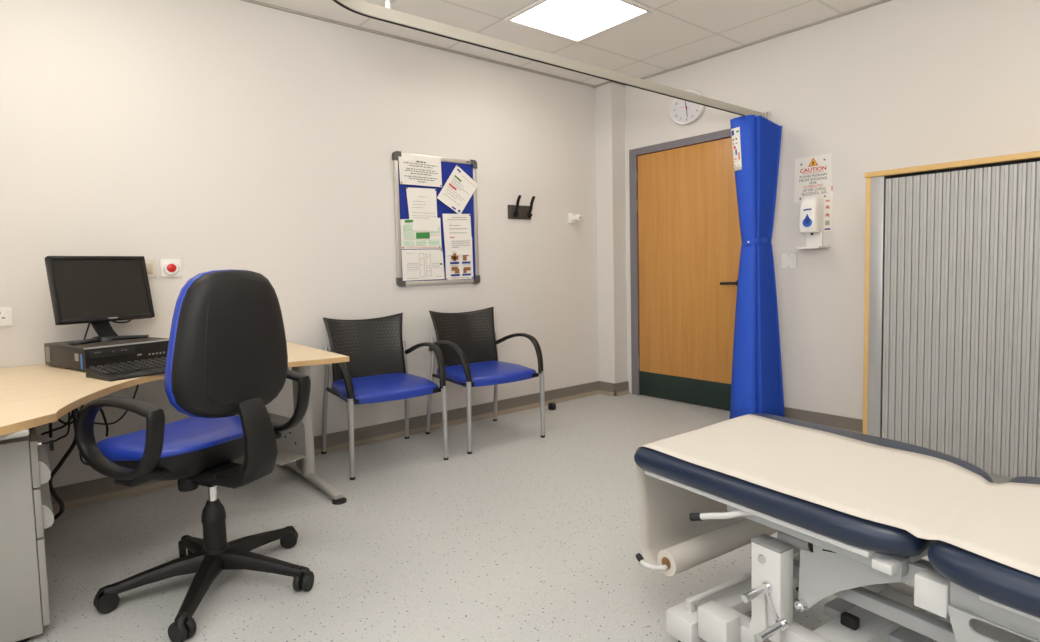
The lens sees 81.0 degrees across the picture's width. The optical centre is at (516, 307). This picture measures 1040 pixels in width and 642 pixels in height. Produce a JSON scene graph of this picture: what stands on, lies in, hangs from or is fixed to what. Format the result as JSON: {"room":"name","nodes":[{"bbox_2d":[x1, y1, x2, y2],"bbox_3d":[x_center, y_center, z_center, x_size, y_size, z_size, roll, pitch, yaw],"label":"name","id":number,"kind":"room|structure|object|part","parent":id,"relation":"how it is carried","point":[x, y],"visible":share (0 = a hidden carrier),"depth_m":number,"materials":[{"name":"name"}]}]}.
{"room":"examination room","nodes":[
{"label":"examination room","id":0,"kind":"room"},
{"bbox_2d":[0,0,598,489],"bbox_3d":[-1.125,-0.434,3.854,5.180,2.650,0.100,-4,5,-39],"label":"wall","id":1,"kind":"structure","parent":0,"point":[207,135],"depth_m":3.56,"materials":[{"name":"white paint"}]},
{"bbox_2d":[0,307,12,325],"bbox_3d":[-2.397,0.046,2.756,0.174,0.088,0.013,-4,5,-39],"label":"power socket","id":2,"kind":"object","parent":1,"relation":"attached to","point":[5,312],"visible":1,"depth_m":2.79,"materials":[{"name":"white plastic"}]},
{"bbox_2d":[145,260,155,276],"bbox_3d":[-1.913,-0.200,3.142,0.090,0.090,0.014,-4,5,-39],"label":"light switch","id":3,"kind":"object","parent":1,"relation":"attached to","point":[150,264],"visible":0.56,"depth_m":3.15,"materials":[{"name":"beige plastic"}]},
{"bbox_2d":[160,259,181,276],"bbox_3d":[-1.819,-0.207,3.206,0.096,0.096,0.034,-4,5,-39],"label":"button","id":4,"kind":"object","parent":1,"relation":"attached to","point":[168,267],"visible":1,"depth_m":3.20,"materials":[{"name":"white plastic"}]},
{"bbox_2d":[33,381,599,515],"bbox_3d":[-1.116,0.842,3.830,4.815,0.107,0.036,-4,5,-39],"label":"baseboard","id":5,"kind":"structure","parent":1,"relation":"attached to","point":[103,489],"depth_m":4.01,"materials":[{"name":"grey plastic"}]},
{"bbox_2d":[241,0,595,87],"bbox_3d":[-1.181,-1.743,3.671,4.815,0.013,0.020,-4,5,-39],"label":"trim","id":6,"kind":"structure","parent":1,"relation":"attached to","point":[249,1],"depth_m":4.01,"materials":[{"name":"white metal"}]},
{"bbox_2d":[392,151,479,286],"bbox_3d":[-0.543,-0.602,4.242,0.674,0.894,0.027,-4,5,-39],"label":"notice board","id":7,"kind":"object","parent":1,"relation":"attached to","point":[469,167],"visible":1,"depth_m":4.25,"materials":[{"name":"blue fabric"}]},
{"bbox_3d":[-0.791,-1.000,4.020,0.056,0.060,0.027,-4,5,-39],"label":"frame corner","id":8,"kind":"part","parent":7,"relation":"part of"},
{"bbox_3d":[-0.772,-0.168,4.074,0.056,0.060,0.027,-4,5,-39],"label":"frame corner","id":9,"kind":"part","parent":7,"relation":"part of","materials":[{"name":"grey plastic"}]},
{"bbox_2d":[398,153,441,186],"bbox_3d":[-0.647,-0.929,4.123,0.332,0.207,0.008,-4,5,-39],"label":"paper notice","id":10,"kind":"object","parent":7,"relation":"attached to","point":[420,170],"visible":1,"depth_m":4.12,"materials":[{"name":"white paper"}]},
{"bbox_2d":[400,218,441,248],"bbox_3d":[-0.647,-0.506,4.152,0.317,0.219,0.008,-4,5,-39],"label":"paper notice","id":11,"kind":"object","parent":7,"relation":"attached to","point":[410,239],"visible":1,"depth_m":4.14,"materials":[{"name":"grey paper"}]},
{"bbox_2d":[406,187,437,230],"bbox_3d":[-0.640,-0.667,4.145,0.239,0.292,0.008,-4,5,-39],"label":"paper notice","id":12,"kind":"object","parent":7,"relation":"attached to","point":[422,202],"visible":1,"depth_m":4.15,"materials":[{"name":"grey paper"}]},
{"bbox_2d":[401,249,444,280],"bbox_3d":[-0.635,-0.292,4.172,0.333,0.212,0.008,-4,5,-39],"label":"paper notice","id":13,"kind":"object","parent":7,"relation":"attached to","point":[425,264],"visible":1,"depth_m":4.17,"materials":[{"name":"grey paper"}]},
{"bbox_2d":[442,214,471,254],"bbox_3d":[-0.416,-0.519,4.336,0.247,0.299,0.008,-4,5,-39],"label":"paper notice","id":14,"kind":"object","parent":7,"relation":"attached to","point":[457,228],"visible":1,"depth_m":4.34,"materials":[{"name":"grey paper"}]},
{"bbox_2d":[437,165,477,214],"bbox_3d":[-0.412,-0.832,4.316,0.361,0.353,0.008,-4,5,-39],"label":"paper notice","id":15,"kind":"object","parent":7,"relation":"attached to","point":[459,187],"visible":1,"depth_m":4.32,"materials":[{"name":"grey paper"}]},
{"bbox_2d":[445,252,472,279],"bbox_3d":[-0.407,-0.352,4.356,0.238,0.305,0.008,-4,5,-39],"label":"poster","id":16,"kind":"object","parent":7,"relation":"attached to","point":[457,266],"visible":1,"depth_m":4.36,"materials":[{"name":"white paper"}]},
{"bbox_2d":[451,253,458,260],"bbox_3d":[-0.437,-0.358,4.329,0.061,0.055,0.001,-4,5,-39],"label":"picture","id":17,"kind":"object","parent":16,"relation":"attached to","point":[454,257],"depth_m":4.33},
{"bbox_2d":[452,267,458,273],"bbox_3d":[-0.434,-0.265,4.336,0.066,0.049,0.001,-4,5,-39],"label":"picture","id":18,"kind":"object","parent":16,"relation":"attached to","point":[455,269],"depth_m":4.34},
{"bbox_2d":[463,267,470,272],"bbox_3d":[-0.357,-0.269,4.399,0.067,0.043,0.001,-4,5,-39],"label":"picture","id":19,"kind":"object","parent":16,"relation":"attached to","point":[465,269],"depth_m":4.40},
{"bbox_3d":[-0.314,-1.036,4.411,0.056,0.060,0.027,-4,5,-39],"label":"frame corner","id":20,"kind":"part","parent":7,"relation":"part of","materials":[{"name":"grey plastic"}]},
{"bbox_3d":[-0.295,-0.204,4.465,0.056,0.060,0.027,-4,5,-39],"label":"frame corner","id":21,"kind":"part","parent":7,"relation":"part of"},
{"bbox_2d":[508,195,534,219],"bbox_3d":[0.048,-0.768,4.680,0.226,0.175,0.091,-4,5,-39],"label":"hook rail","id":22,"kind":"object","parent":1,"relation":"attached to","point":[517,211],"visible":1,"depth_m":4.70,"materials":[{"name":"black plastic"}]},
{"bbox_3d":[0.024,-0.736,4.712,0.226,0.106,0.014,-4,5,-39],"label":"plate","id":23,"kind":"part","parent":22,"relation":"part of","materials":[{"name":"black metal"}]},
{"bbox_2d":[568,213,581,222],"bbox_3d":[0.490,-0.740,5.039,0.077,0.082,0.100,-4,5,-39],"label":"holder","id":24,"kind":"object","parent":1,"relation":"attached to","point":[572,218],"visible":1,"depth_m":5.05,"materials":[{"name":"white plastic"}]},
{"bbox_3d":[0.463,-0.742,5.072,0.077,0.082,0.014,-4,5,-39],"label":"plate","id":25,"kind":"part","parent":24,"relation":"part of","materials":[{"name":"white plastic"}]},
{"bbox_2d":[595,81,610,86],"bbox_3d":[0.729,-1.879,5.117,0.020,0.013,0.204,-4,5,-39],"label":"trim","id":26,"kind":"structure","parent":1,"relation":"attached to","point":[607,82],"depth_m":5.11,"materials":[{"name":"white metal"}]},
{"bbox_2d":[599,381,614,395],"bbox_3d":[0.776,0.706,5.284,0.036,0.107,0.184,-4,5,-39],"label":"baseboard","id":27,"kind":"structure","parent":1,"relation":"attached to","point":[605,388],"depth_m":5.28,"materials":[{"name":"grey plastic"}]},
{"bbox_2d":[26,394,928,641],"bbox_3d":[0.621,1.022,1.857,5.180,0.080,5.500,-4,5,-39],"label":"floor","id":28,"kind":"structure","parent":0,"point":[524,536],"depth_m":2.44,"materials":[{"name":"plastic"}]},
{"bbox_2d":[0,427,53,641],"bbox_3d":[-1.801,0.722,1.872,0.620,0.627,0.440,-4,5,-39],"label":"drawer pedestal","id":29,"kind":"object","parent":28,"relation":"on","point":[21,614],"visible":0.94,"depth_m":1.84,"materials":[{"name":"grey metal"}]},
{"bbox_3d":[-1.605,0.472,2.022,0.019,0.146,0.438,-4,5,-39],"label":"drawer","id":30,"kind":"part","parent":29,"relation":"part of","materials":[{"name":"grey metal"}]},
{"bbox_3d":[-1.602,0.625,2.032,0.019,0.152,0.438,-4,5,-39],"label":"drawer","id":31,"kind":"part","parent":29,"relation":"part of","materials":[{"name":"grey metal"}]},
{"bbox_3d":[-1.597,0.843,2.046,0.019,0.274,0.438,-4,5,-39],"label":"drawer","id":32,"kind":"part","parent":29,"relation":"part of","materials":[{"name":"grey metal"}]},
{"bbox_3d":[-1.587,0.501,2.039,0.027,0.076,0.410,-4,5,-39],"label":"handle","id":33,"kind":"part","parent":29,"relation":"part of","materials":[{"name":"grey metal"}]},
{"bbox_3d":[-1.584,0.641,2.047,0.027,0.079,0.410,-4,5,-39],"label":"handle","id":34,"kind":"part","parent":29,"relation":"part of","materials":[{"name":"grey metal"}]},
{"bbox_2d":[0,342,348,504],"bbox_3d":[-1.687,0.644,2.401,2.091,0.710,1.500,-4,5,-39],"label":"desk","id":35,"kind":"object","parent":28,"relation":"on","point":[31,396],"visible":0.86,"depth_m":2.47,"materials":[{"name":"brown wood"}]},
{"bbox_3d":[-1.747,0.379,1.526,0.820,0.018,0.160,-4,5,-39],"label":"frame rail","id":36,"kind":"part","parent":35,"relation":"part of","materials":[{"name":"grey metal"}]},
{"bbox_2d":[28,412,69,443],"bbox_3d":[-1.992,0.445,2.583,0.158,0.271,0.029,-4,5,-39],"label":"power cable","id":37,"kind":"object","parent":35,"relation":"hanging from","point":[68,430],"visible":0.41,"depth_m":2.62,"materials":[{"name":"black plastic"}]},
{"bbox_2d":[49,422,52,437],"bbox_3d":[-2.019,0.435,2.613,0.039,0.256,0.012,-4,5,-39],"label":"power cable","id":38,"kind":"object","parent":35,"relation":"hanging from","point":[50,424],"visible":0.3,"depth_m":2.62,"materials":[{"name":"black plastic"}]},
{"bbox_2d":[35,409,76,529],"bbox_3d":[-2.024,0.657,2.489,0.394,0.685,0.038,-3,4,-27],"label":"power cable","id":39,"kind":"object","parent":35,"relation":"hanging from","point":[74,415],"visible":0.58,"depth_m":2.54,"materials":[{"name":"black plastic"}]},
{"bbox_2d":[41,413,71,434],"bbox_3d":[-1.973,0.424,2.631,0.146,0.238,0.010,-4,5,-39],"label":"power cable","id":40,"kind":"object","parent":35,"relation":"hanging from","point":[64,425],"visible":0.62,"depth_m":2.62,"materials":[{"name":"black plastic"}]},
{"bbox_2d":[58,404,83,424],"bbox_3d":[-1.938,0.407,2.639,0.140,0.206,0.010,-4,5,-39],"label":"power cable","id":41,"kind":"object","parent":35,"relation":"hanging from","point":[82,406],"visible":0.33,"depth_m":2.63,"materials":[{"name":"black plastic"}]},
{"bbox_2d":[79,452,87,464],"bbox_3d":[-1.867,0.497,2.637,0.115,0.388,0.008,-4,5,-39],"label":"power cable","id":42,"kind":"object","parent":35,"relation":"hanging from","point":[81,459],"visible":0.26,"depth_m":2.63,"materials":[{"name":"black plastic"}]},
{"bbox_2d":[100,408,108,436],"bbox_3d":[-1.868,0.442,2.744,0.036,0.291,0.010,-4,5,-39],"label":"power cable","id":43,"kind":"object","parent":35,"relation":"hanging from","point":[101,410],"visible":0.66,"depth_m":2.75,"materials":[{"name":"black plastic"}]},
{"bbox_2d":[44,337,168,370],"bbox_3d":[-1.909,0.211,2.859,0.430,0.105,0.371,1,4,34],"label":"desktop computer","id":44,"kind":"object","parent":35,"relation":"on","point":[60,354],"visible":0.77,"depth_m":2.72,"materials":[{"name":"black plastic"}]},
{"bbox_2d":[44,256,154,344],"bbox_3d":[-1.936,-0.041,2.858,0.163,0.400,0.405,1,4,34],"label":"monitor","id":45,"kind":"object","parent":44,"relation":"on","point":[97,291],"visible":1,"depth_m":2.84,"materials":[{"name":"black plastic"}]},
{"bbox_3d":[-1.916,0.161,2.860,0.416,0.004,0.370,1,4,34],"label":"lid","id":46,"kind":"part","parent":44,"relation":"part of","materials":[{"name":"black metal"}]},
{"bbox_3d":[-1.737,0.215,2.745,0.014,0.093,0.370,1,4,34],"label":"panel","id":47,"kind":"part","parent":44,"relation":"part of","materials":[{"name":"black plastic"}]},
{"bbox_2d":[76,384,138,424],"bbox_3d":[-1.819,0.411,2.692,0.288,0.226,0.008,-4,5,-39],"label":"power cable","id":48,"kind":"object","parent":35,"relation":"hanging from","point":[77,411],"visible":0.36,"depth_m":2.72,"materials":[{"name":"black plastic"}]},
{"bbox_2d":[85,357,165,381],"bbox_3d":[-1.536,0.250,2.606,0.215,0.043,0.460,1,4,34],"label":"keyboard","id":49,"kind":"object","parent":35,"relation":"on","point":[129,370],"visible":0.53,"depth_m":2.48,"materials":[{"name":"black plastic"}]},
{"bbox_2d":[268,412,306,465],"bbox_3d":[-1.268,0.676,3.163,0.343,0.200,0.160,1,4,33],"label":"cable tray","id":50,"kind":"object","parent":35,"relation":"on","point":[291,446],"depth_m":3.19,"materials":[{"name":"grey metal"}]},
{"bbox_3d":[-1.115,0.901,3.261,0.055,0.042,0.801,-4,5,-39],"label":"leg","id":51,"kind":"part","parent":35,"relation":"part of","materials":[{"name":"grey metal"}]},
{"bbox_2d":[75,269,313,641],"bbox_3d":[-1.089,0.433,2.180,0.731,1.131,0.694,0,4,26],"label":"office chair","id":52,"kind":"object","parent":28,"relation":"on","point":[227,356],"visible":1,"depth_m":2.02,"materials":[{"name":"black plastic"}]},
{"bbox_3d":[-1.234,0.406,1.891,0.394,0.255,0.052,0,4,26],"label":"armrest","id":53,"kind":"part","parent":52,"relation":"part of","materials":[{"name":"black plastic"}]},
{"bbox_3d":[-1.235,0.914,2.102,0.315,0.081,0.072,-3,4,-27],"label":"leg","id":54,"kind":"part","parent":52,"relation":"part of","materials":[{"name":"black plastic"}]},
{"bbox_2d":[97,416,242,460],"bbox_3d":[-1.213,0.486,2.217,0.477,0.091,0.497,0,4,26],"label":"seat cushion","id":55,"kind":"object","parent":52,"relation":"on","point":[191,438],"depth_m":2.09,"materials":[{"name":"blue fabric"}]},
{"bbox_3d":[-1.173,0.625,2.175,0.066,0.050,0.066,0,4,26],"label":"tension knob","id":56,"kind":"part","parent":52,"relation":"part of","materials":[{"name":"black plastic"}]},
{"bbox_3d":[-1.204,0.900,2.308,0.315,0.081,0.072,2,5,45],"label":"leg","id":57,"kind":"part","parent":52,"relation":"part of","materials":[{"name":"black plastic"}]},
{"bbox_3d":[-1.048,0.915,2.008,0.072,0.081,0.315,-2,4,-9],"label":"leg","id":58,"kind":"part","parent":52,"relation":"part of","materials":[{"name":"black plastic"}]},
{"bbox_2d":[165,269,247,417],"bbox_3d":[-0.976,0.118,2.076,0.068,0.494,0.444,0,4,26],"label":"chair back","id":59,"kind":"object","parent":52,"relation":"on","point":[177,388],"depth_m":1.89,"materials":[{"name":"blue plastic"}]},
{"bbox_3d":[-0.998,0.893,2.341,0.072,0.081,0.315,1,4,27],"label":"leg","id":60,"kind":"part","parent":52,"relation":"part of","materials":[{"name":"black plastic"}]},
{"bbox_3d":[-0.902,0.903,2.156,0.315,0.081,0.072,-1,4,9],"label":"leg","id":61,"kind":"part","parent":52,"relation":"part of","materials":[{"name":"black plastic"}]},
{"bbox_3d":[-0.978,0.366,2.425,0.394,0.255,0.052,0,4,26],"label":"armrest","id":62,"kind":"part","parent":52,"relation":"part of","materials":[{"name":"black plastic"}]},
{"bbox_2d":[321,312,447,479],"bbox_3d":[-0.810,0.478,3.633,0.642,0.844,0.609,-4,4,-33],"label":"chair","id":63,"kind":"object","parent":28,"relation":"on","point":[376,370],"visible":0.85,"depth_m":3.71,"materials":[{"name":"blue plastic"}]},
{"bbox_3d":[-1.168,0.568,3.707,0.098,0.652,0.040,1,4,32],"label":"leg","id":64,"kind":"part","parent":63,"relation":"part of","materials":[{"name":"silver metal"}]},
{"bbox_3d":[-1.016,0.503,3.489,0.027,0.025,0.480,-4,4,-33],"label":"rail","id":65,"kind":"part","parent":63,"relation":"part of","materials":[{"name":"black plastic"}]},
{"bbox_3d":[-1.030,0.371,3.440,0.076,0.248,0.531,-4,4,-33],"label":"armrest","id":66,"kind":"part","parent":63,"relation":"part of","materials":[{"name":"black plastic"}]},
{"bbox_3d":[-0.880,0.700,3.256,0.033,0.429,0.036,-4,4,-33],"label":"leg","id":67,"kind":"part","parent":63,"relation":"part of","materials":[{"name":"silver metal"}]},
{"bbox_3d":[-0.939,0.257,3.811,0.515,0.420,0.136,-4,4,-33],"label":"backrest","id":68,"kind":"part","parent":63,"relation":"part of","materials":[{"name":"black plastic"}]},
{"bbox_3d":[-0.795,0.470,3.609,0.529,0.074,0.527,-4,4,-33],"label":"seat","id":69,"kind":"part","parent":63,"relation":"part of","materials":[{"name":"blue leather"}]},
{"bbox_3d":[-0.724,0.539,3.995,0.040,0.652,0.098,-2,4,-8],"label":"leg","id":70,"kind":"part","parent":63,"relation":"part of","materials":[{"name":"silver metal"}]},
{"bbox_3d":[-0.555,0.340,3.748,0.076,0.248,0.531,-4,4,-33],"label":"armrest","id":71,"kind":"part","parent":63,"relation":"part of","materials":[{"name":"black plastic"}]},
{"bbox_3d":[-0.419,0.670,3.555,0.033,0.429,0.036,-4,4,-33],"label":"leg","id":72,"kind":"part","parent":63,"relation":"part of","materials":[{"name":"silver metal"}]},
{"bbox_2d":[425,306,544,453],"bbox_3d":[-0.225,0.438,4.046,0.642,0.844,0.609,-4,4,-35],"label":"chair","id":73,"kind":"object","parent":28,"relation":"on","point":[467,341],"visible":0.92,"depth_m":4.10,"materials":[{"name":"black plastic"}]},
{"bbox_3d":[-0.585,0.529,4.109,0.098,0.652,0.040,1,4,30],"label":"leg","id":74,"kind":"part","parent":73,"relation":"part of","materials":[{"name":"silver metal"}]},
{"bbox_3d":[-0.426,0.464,3.896,0.027,0.025,0.480,-4,4,-35],"label":"rail","id":75,"kind":"part","parent":73,"relation":"part of","materials":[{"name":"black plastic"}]},
{"bbox_3d":[-0.439,0.331,3.847,0.076,0.248,0.531,-4,4,-35],"label":"armrest","id":76,"kind":"part","parent":73,"relation":"part of","materials":[{"name":"black plastic"}]},
{"bbox_3d":[-0.360,0.218,4.220,0.515,0.420,0.136,-4,4,-35],"label":"backrest","id":77,"kind":"part","parent":73,"relation":"part of","materials":[{"name":"black plastic"}]},
{"bbox_3d":[-0.282,0.660,3.667,0.033,0.429,0.036,-4,4,-35],"label":"leg","id":78,"kind":"part","parent":73,"relation":"part of","materials":[{"name":"silver metal"}]},
{"bbox_3d":[-0.209,0.430,4.023,0.529,0.074,0.527,-4,4,-35],"label":"seat","id":79,"kind":"part","parent":73,"relation":"part of","materials":[{"name":"blue plastic"}]},
{"bbox_3d":[-0.151,0.499,4.411,0.040,0.652,0.098,-2,4,-10],"label":"leg","id":80,"kind":"part","parent":73,"relation":"part of","materials":[{"name":"silver metal"}]},
{"bbox_3d":[0.026,0.300,4.170,0.076,0.248,0.531,-4,4,-35],"label":"armrest","id":81,"kind":"part","parent":73,"relation":"part of","materials":[{"name":"black plastic"}]},
{"bbox_3d":[0.169,0.630,3.981,0.033,0.429,0.036,-4,4,-35],"label":"leg","id":82,"kind":"part","parent":73,"relation":"part of","materials":[{"name":"silver metal"}]},
{"bbox_2d":[548,402,555,409],"bbox_3d":[0.280,0.777,4.779,0.070,0.052,0.076,1,4,31],"label":"door stop","id":83,"kind":"object","parent":28,"relation":"on","point":[551,406],"visible":1,"depth_m":4.75,"materials":[{"name":"black rubber"}]},
{"bbox_2d":[634,413,1039,641],"bbox_3d":[1.146,0.727,1.272,0.765,0.558,2.004,-4,4,-33],"label":"couch","id":84,"kind":"object","parent":28,"relation":"on","point":[959,594],"visible":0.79,"depth_m":1.48,"materials":[{"name":"leather"}]},
{"bbox_2d":[657,518,777,575],"bbox_3d":[0.673,0.747,1.957,0.544,0.075,0.075,-4,4,-33],"label":"paper roll","id":85,"kind":"object","parent":84,"relation":"attached to","point":[683,556],"visible":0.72,"depth_m":1.88,"materials":[{"name":"paper"}]},
{"bbox_3d":[0.579,0.550,1.603,0.203,0.061,0.040,1,4,27],"label":"release lever","id":86,"kind":"part","parent":84,"relation":"part of","materials":[{"name":"white metal"}]},
{"bbox_3d":[0.734,0.826,1.891,0.580,0.018,0.018,-4,4,-33],"label":"brake rod","id":87,"kind":"part","parent":84,"relation":"part of","materials":[{"name":"white metal"}]},
{"bbox_3d":[0.615,0.770,1.547,0.012,0.142,0.052,-4,4,-33],"label":"web plate","id":88,"kind":"part","parent":84,"relation":"part of","materials":[{"name":"white metal"}]},
{"bbox_3d":[0.638,0.747,1.519,0.006,0.081,0.048,-4,4,-33],"label":"web plate","id":89,"kind":"part","parent":84,"relation":"part of","materials":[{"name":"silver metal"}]},
{"bbox_3d":[0.653,0.721,1.553,0.056,0.238,0.084,-4,4,-33],"label":"lift post","id":90,"kind":"part","parent":84,"relation":"part of","materials":[{"name":"white metal"}]},
{"bbox_3d":[1.036,0.851,0.999,0.050,0.050,1.465,-4,4,-33],"label":"rail","id":91,"kind":"part","parent":84,"relation":"part of","materials":[{"name":"white metal"}]},
{"bbox_3d":[0.848,0.458,1.759,0.709,0.070,0.841,-4,4,-33],"label":"mattress","id":92,"kind":"part","parent":84,"relation":"part of","materials":[{"name":"blue plastic"}]},
{"bbox_3d":[0.710,0.546,1.483,0.040,0.037,0.445,-4,4,-33],"label":"head rail","id":93,"kind":"part","parent":84,"relation":"part of","materials":[{"name":"white metal"}]},
{"bbox_2d":[636,414,1039,576],"bbox_3d":[1.135,0.637,1.257,0.601,0.388,2.005,-4,4,-33],"label":"paper","id":94,"kind":"object","parent":84,"relation":"on","point":[927,497],"visible":0.89,"depth_m":1.58,"materials":[{"name":"white paper"}]},
{"bbox_3d":[0.796,0.649,1.385,0.007,0.216,0.328,-4,4,-33],"label":"gusset plate","id":95,"kind":"part","parent":84,"relation":"part of","materials":[{"name":"white metal"}]},
{"bbox_3d":[1.077,0.717,1.088,0.036,0.035,1.320,-4,4,-33],"label":"lift rail","id":96,"kind":"part","parent":84,"relation":"part of","materials":[{"name":"white metal"}]},
{"bbox_3d":[1.002,0.535,1.435,0.550,0.022,0.042,-4,4,-33],"label":"cross rail","id":97,"kind":"part","parent":84,"relation":"part of","materials":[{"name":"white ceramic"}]},
{"bbox_3d":[1.304,0.702,1.234,0.036,0.035,1.320,-4,4,-33],"label":"lift rail","id":98,"kind":"part","parent":84,"relation":"part of","materials":[{"name":"grey metal"}]},
{"bbox_3d":[1.388,0.829,1.227,0.050,0.050,1.465,-4,4,-33],"label":"rail","id":99,"kind":"part","parent":84,"relation":"part of","materials":[{"name":"white metal"}]},
{"bbox_3d":[1.375,0.499,0.926,0.711,0.070,1.194,-4,4,-33],"label":"mattress","id":100,"kind":"part","parent":84,"relation":"part of","materials":[{"name":"beige leather"}]},
{"bbox_3d":[0.957,0.690,1.046,0.006,0.190,0.382,-4,4,-33],"label":"plate","id":101,"kind":"part","parent":84,"relation":"part of","materials":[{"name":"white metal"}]},
{"bbox_3d":[1.167,0.588,0.761,0.036,0.050,1.084,-4,4,-33],"label":"long rail","id":102,"kind":"part","parent":84,"relation":"part of","materials":[{"name":"grey metal"}]},
{"bbox_2d":[863,151,1039,483],"bbox_3d":[2.581,0.076,2.890,0.505,1.585,1.562,-4,5,-39],"label":"cabinet","id":103,"kind":"object","parent":28,"relation":"on","point":[951,367],"visible":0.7,"depth_m":3.00,"materials":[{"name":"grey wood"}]},
{"bbox_3d":[2.105,0.063,3.486,0.485,1.557,0.024,-4,5,-39],"label":"panel","id":104,"kind":"part","parent":103,"relation":"part of","materials":[{"name":"brown wood"}]},
{"bbox_2d":[256,0,880,84],"bbox_3d":[0.558,-1.702,1.683,5.180,0.080,5.500,-4,5,-39],"label":"ceiling","id":105,"kind":"structure","parent":0,"point":[676,33],"depth_m":3.92,"materials":[{"name":"tile"}]},
{"bbox_2d":[332,0,769,119],"bbox_3d":[1.681,-1.402,1.698,3.261,0.572,3.872,-4,5,-39],"label":"track","id":106,"kind":"object","parent":105,"relation":"hanging from","point":[386,14],"visible":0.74,"depth_m":2.80,"materials":[{"name":"white metal"}]},
{"bbox_3d":[-0.509,-1.423,2.368,0.020,0.515,0.020,-4,5,-39],"label":"suspension rod","id":107,"kind":"part","parent":106,"relation":"part of","materials":[{"name":"white plastic"}]},
{"bbox_2d":[730,115,784,418],"bbox_3d":[1.628,-0.245,4.086,0.342,2.047,0.212,-3,4,-29],"label":"privacy curtain","id":108,"kind":"object","parent":106,"relation":"hanging from","point":[756,381],"visible":0.96,"depth_m":4.04,"materials":[{"name":"blue fabric"}]},
{"bbox_2d":[504,0,653,42],"bbox_3d":[0.376,-1.781,3.708,0.644,0.012,0.644,-4,5,-39],"label":"recessed light","id":109,"kind":"object","parent":105,"relation":"in","point":[577,21],"visible":1,"depth_m":3.72,"materials":[{"name":"white plastic"}]},
{"bbox_2d":[595,82,627,382],"bbox_3d":[0.825,-0.569,5.267,0.165,2.650,0.184,-4,5,-39],"label":"wall pillar","id":110,"kind":"structure","parent":0,"point":[609,98],"depth_m":5.20,"materials":[{"name":"white paint"}]},
{"bbox_2d":[624,0,1039,419],"bbox_3d":[2.551,-0.488,3.377,0.100,2.650,5.300,-4,5,-39],"label":"wall","id":111,"kind":"structure","parent":0,"point":[894,84],"depth_m":3.84,"materials":[{"name":"white paint"}]},
{"bbox_2d":[615,381,630,395],"bbox_3d":[0.924,0.704,5.263,0.165,0.107,0.036,-4,5,-39],"label":"baseboard","id":112,"kind":"structure","parent":111,"relation":"attached to","point":[622,388],"depth_m":5.26,"materials":[{"name":"grey plastic"}]},
{"bbox_2d":[629,129,741,410],"bbox_3d":[1.348,-0.269,4.779,0.128,2.090,1.146,-4,5,-39],"label":"door","id":113,"kind":"structure","parent":111,"relation":"in","point":[686,242],"depth_m":4.80,"materials":[{"name":"brown wood"}]},
{"bbox_3d":[1.372,0.664,4.840,0.004,0.204,0.984,-4,5,-39],"label":"kick plate","id":114,"kind":"part","parent":113,"relation":"part of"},
{"bbox_3d":[1.575,-0.177,4.463,0.068,0.052,0.146,-4,5,-39],"label":"handle","id":115,"kind":"part","parent":113,"relation":"part of","materials":[{"name":"black metal"}]},
{"bbox_2d":[670,89,703,124],"bbox_3d":[1.314,-1.538,4.681,0.038,0.258,0.302,-4,5,-39],"label":"wall clock","id":116,"kind":"object","parent":111,"relation":"attached to","point":[682,112],"visible":0.77,"depth_m":4.68,"materials":[{"name":"white plastic"}]},
{"bbox_2d":[623,0,891,85],"bbox_3d":[2.533,-1.798,3.184,0.020,0.013,5.116,-4,5,-39],"label":"trim","id":117,"kind":"structure","parent":111,"relation":"attached to","point":[881,1],"depth_m":4.12,"materials":[{"name":"white metal"}]},
{"bbox_2d":[781,254,796,267],"bbox_3d":[1.859,-0.316,4.149,0.010,0.098,0.105,-4,5,-39],"label":"blank wall plate","id":118,"kind":"object","parent":111,"relation":"attached to","point":[787,260],"visible":1,"depth_m":4.14,"materials":[{"name":"white plastic"}]},
{"bbox_2d":[795,196,830,248],"bbox_3d":[1.920,-0.553,3.963,0.125,0.341,0.210,-4,5,-39],"label":"dispenser","id":119,"kind":"object","parent":111,"relation":"attached to","point":[811,207],"visible":1,"depth_m":3.94,"materials":[{"name":"white plastic"}]},
{"bbox_2d":[795,246,830,248],"bbox_3d":[1.924,-0.390,3.973,0.125,0.014,0.210,-4,5,-39],"label":"drip tray","id":120,"kind":"object","parent":119,"relation":"on","point":[807,247],"depth_m":3.92,"materials":[{"name":"white plastic"}]},
{"bbox_3d":[1.961,-0.549,3.997,0.020,0.320,0.104,-4,5,-39],"label":"plate","id":121,"kind":"part","parent":119,"relation":"part of","materials":[{"name":"white plastic"}]},
{"bbox_2d":[794,153,831,202],"bbox_3d":[1.947,-0.844,3.998,0.005,0.294,0.244,-4,5,-39],"label":"caution sign","id":122,"kind":"object","parent":111,"relation":"attached to","point":[812,173],"visible":1,"depth_m":3.99,"materials":[{"name":"white paper"}]},
{"bbox_2d":[784,407,862,433],"bbox_3d":[2.969,0.809,2.878,0.036,0.107,3.910,-4,5,-39],"label":"baseboard","id":123,"kind":"structure","parent":111,"relation":"attached to","point":[845,423],"depth_m":4.01,"materials":[{"name":"grey plastic"}]},
{"bbox_2d":[823,185,832,231],"bbox_3d":[2.003,-0.640,3.951,0.002,0.295,0.097,-4,5,-39],"label":"leaflet","id":124,"kind":"object","parent":111,"relation":"attached to","point":[827,204],"visible":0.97,"depth_m":3.94,"materials":[{"name":"white paper"}]}
]}

